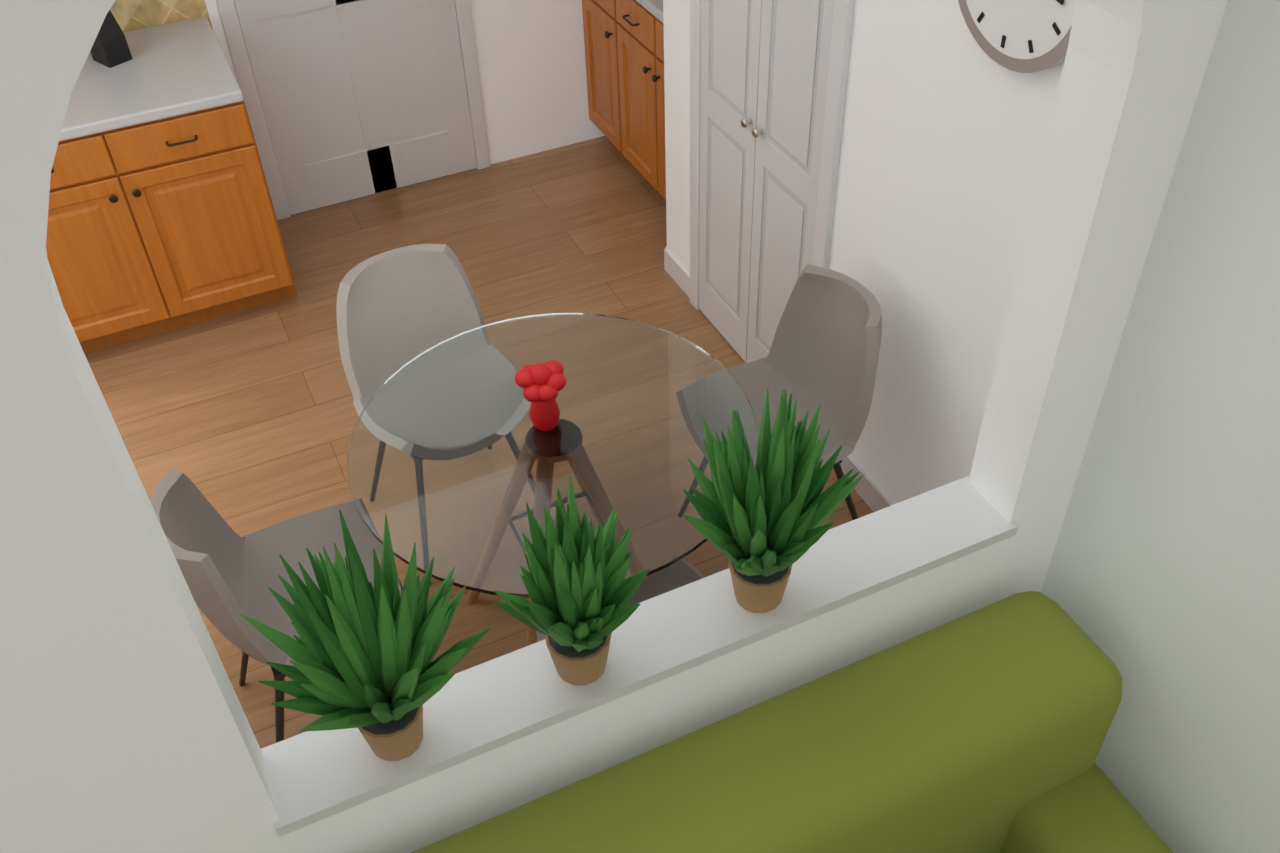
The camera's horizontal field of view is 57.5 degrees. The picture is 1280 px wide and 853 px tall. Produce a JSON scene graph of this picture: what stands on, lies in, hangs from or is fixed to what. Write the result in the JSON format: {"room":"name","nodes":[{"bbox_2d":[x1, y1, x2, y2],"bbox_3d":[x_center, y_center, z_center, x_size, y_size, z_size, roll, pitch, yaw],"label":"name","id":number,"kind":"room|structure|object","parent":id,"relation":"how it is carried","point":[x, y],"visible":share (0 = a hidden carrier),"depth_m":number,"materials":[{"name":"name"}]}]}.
{"room":"living room","nodes":[
{"label":"living room","id":0,"kind":"room"},
{"bbox_2d":[205,0,604,214],"bbox_3d":[-3.087,-1.481,3.677,7.600,2.800,0.100,-19,45,-17],"label":"wall","id":1,"kind":"structure","parent":0,"point":[531,61],"depth_m":5.16,"materials":[{"name":"white paint"}]},
{"bbox_2d":[110,0,212,31],"bbox_3d":[-2.705,-1.374,3.934,2.340,0.555,0.004,-19,45,-17],"label":"tiled wall","id":2,"kind":"structure","parent":1,"relation":"attached to","point":[130,15],"depth_m":4.35,"materials":[{"name":"tile"}]},
{"bbox_2d":[215,0,490,219],"bbox_3d":[-1.146,-1.799,4.473,0.984,2.092,0.088,-19,45,-17],"label":"door","id":3,"kind":"structure","parent":1,"relation":"attached to","point":[359,98],"depth_m":4.87,"materials":[{"name":"white wood"}]},
{"bbox_2d":[85,136,872,748],"bbox_3d":[-1.134,2.203,1.673,7.900,0.060,9.000,-19,45,-17],"label":"floor","id":4,"kind":"structure","parent":0,"point":[245,422],"depth_m":4.43,"materials":[{"name":"brown wood"}]},
{"bbox_2d":[46,17,296,353],"bbox_3d":[-1.903,-0.861,4.348,0.936,0.915,0.732,-19,45,-17],"label":"base cabinet","id":5,"kind":"object","parent":4,"relation":"on","point":[162,218],"visible":0.85,"depth_m":4.10,"materials":[{"name":"brown wood"}]},
{"bbox_2d":[90,10,131,67],"bbox_3d":[-1.895,-1.420,4.071,0.139,0.283,0.090,28,50,29],"label":"knife block","id":6,"kind":"object","parent":5,"relation":"on","point":[110,48],"visible":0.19,"depth_m":4.09,"materials":[{"name":"black"}]},
{"bbox_2d":[150,468,402,742],"bbox_3d":[-0.839,0.457,2.893,0.491,0.869,0.475,-19,45,-17],"label":"dining chair","id":7,"kind":"object","parent":4,"relation":"on","point":[230,574],"visible":0.62,"depth_m":2.85,"materials":[{"name":"grey plastic"}]},
{"bbox_2d":[336,244,484,583],"bbox_3d":[-0.581,-0.041,3.430,0.500,0.869,0.505,-19,45,-17],"label":"dining chair","id":8,"kind":"object","parent":4,"relation":"on","point":[397,309],"visible":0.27,"depth_m":3.35,"materials":[{"name":"grey plastic"}]},
{"bbox_2d":[347,313,757,645],"bbox_3d":[-0.201,0.305,3.114,1.000,0.767,1.000,-19,45,-17],"label":"dining table","id":9,"kind":"object","parent":4,"relation":"on","point":[457,459],"visible":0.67,"depth_m":2.84,"materials":[{"name":"clear glass"}]},
{"bbox_2d":[515,360,565,430],"bbox_3d":[-0.235,-0.075,2.827,0.124,0.182,0.120,-19,45,-17],"label":"flower vase","id":10,"kind":"object","parent":9,"relation":"on","point":[542,385],"visible":1,"depth_m":2.77,"materials":[{"name":"red ceramic"}]},
{"bbox_2d":[536,558,704,641],"bbox_3d":[0.031,0.596,2.705,0.475,0.869,0.490,-19,45,-17],"label":"dining chair","id":11,"kind":"object","parent":4,"relation":"on","point":[680,573],"visible":0.04,"depth_m":2.82,"materials":[{"name":"grey plastic"}]},
{"bbox_2d":[582,0,665,199],"bbox_3d":[0.247,-1.443,4.900,0.642,0.915,1.110,-19,45,-17],"label":"base cabinet","id":12,"kind":"object","parent":4,"relation":"on","point":[624,48],"visible":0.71,"depth_m":4.85,"materials":[{"name":"brown wood"}]},
{"bbox_2d":[412,591,1172,852],"bbox_3d":[0.256,1.209,1.958,1.690,0.950,1.080,-19,45,-17],"label":"sofa","id":13,"kind":"object","parent":4,"relation":"on","point":[985,729],"visible":1,"depth_m":2.02,"materials":[{"name":"green fabric"}]},
{"bbox_2d":[727,264,881,519],"bbox_3d":[0.400,0.026,3.317,0.491,0.869,0.475,-19,45,-17],"label":"dining chair","id":14,"kind":"object","parent":4,"relation":"on","point":[824,352],"visible":0.58,"depth_m":3.25,"materials":[{"name":"grey plastic"}]},
{"bbox_2d":[0,0,1227,852],"bbox_3d":[0.086,0.100,1.809,2.210,2.800,0.149,-19,45,-17],"label":"wall","id":15,"kind":"structure","parent":0,"point":[123,723],"depth_m":1.72,"materials":[{"name":"white paint"}]},
{"bbox_2d":[240,510,489,760],"bbox_3d":[-0.394,0.309,1.703,0.319,0.490,0.328,-19,45,-17],"label":"potted plant","id":16,"kind":"object","parent":15,"relation":"on","point":[361,652],"visible":1,"depth_m":1.65,"materials":[{"name":"green plant"}]},
{"bbox_2d":[493,476,649,684],"bbox_3d":[-0.111,0.240,1.823,0.253,0.416,0.272,-19,45,-17],"label":"potted plant","id":17,"kind":"object","parent":15,"relation":"on","point":[577,611],"visible":1,"depth_m":1.77,"materials":[{"name":"green plant"}]},
{"bbox_2d":[683,389,863,612],"bbox_3d":[0.204,0.122,1.896,0.287,0.475,0.290,-19,45,-17],"label":"potted plant","id":18,"kind":"object","parent":15,"relation":"on","point":[761,528],"visible":1,"depth_m":1.85,"materials":[{"name":"green plant"}]},
{"bbox_2d":[663,0,1063,503],"bbox_3d":[0.637,-0.952,2.942,0.100,2.800,2.455,-19,45,-17],"label":"wall","id":19,"kind":"structure","parent":0,"point":[946,123],"depth_m":2.97,"materials":[{"name":"white paint"}]},
{"bbox_2d":[690,0,854,362],"bbox_3d":[0.348,-1.002,3.520,0.048,2.112,0.874,-19,45,-17],"label":"door","id":20,"kind":"structure","parent":19,"relation":"attached to","point":[768,82],"depth_m":3.63,"materials":[{"name":"white wood"}]},
{"bbox_2d":[840,455,893,511],"bbox_3d":[0.828,0.355,3.509,0.012,0.095,1.178,-19,45,-17],"label":"baseboard","id":21,"kind":"structure","parent":19,"relation":"attached to","point":[871,493],"depth_m":3.68,"materials":[{"name":"white"}]},
{"bbox_2d":[958,0,1075,72],"bbox_3d":[0.767,-0.929,2.332,0.038,0.430,0.430,-19,45,-17],"label":"wall clock","id":22,"kind":"object","parent":19,"relation":"attached to","point":[1026,36],"visible":0.81,"depth_m":2.38,"materials":[{"name":"grey plastic"}]},
{"bbox_2d":[1040,0,1279,852],"bbox_3d":[1.947,1.399,0.216,0.100,2.920,5.175,-19,45,-17],"label":"wall","id":23,"kind":"structure","parent":0,"point":[1161,586],"depth_m":1.91,"materials":[{"name":"white paint"}]}
]}

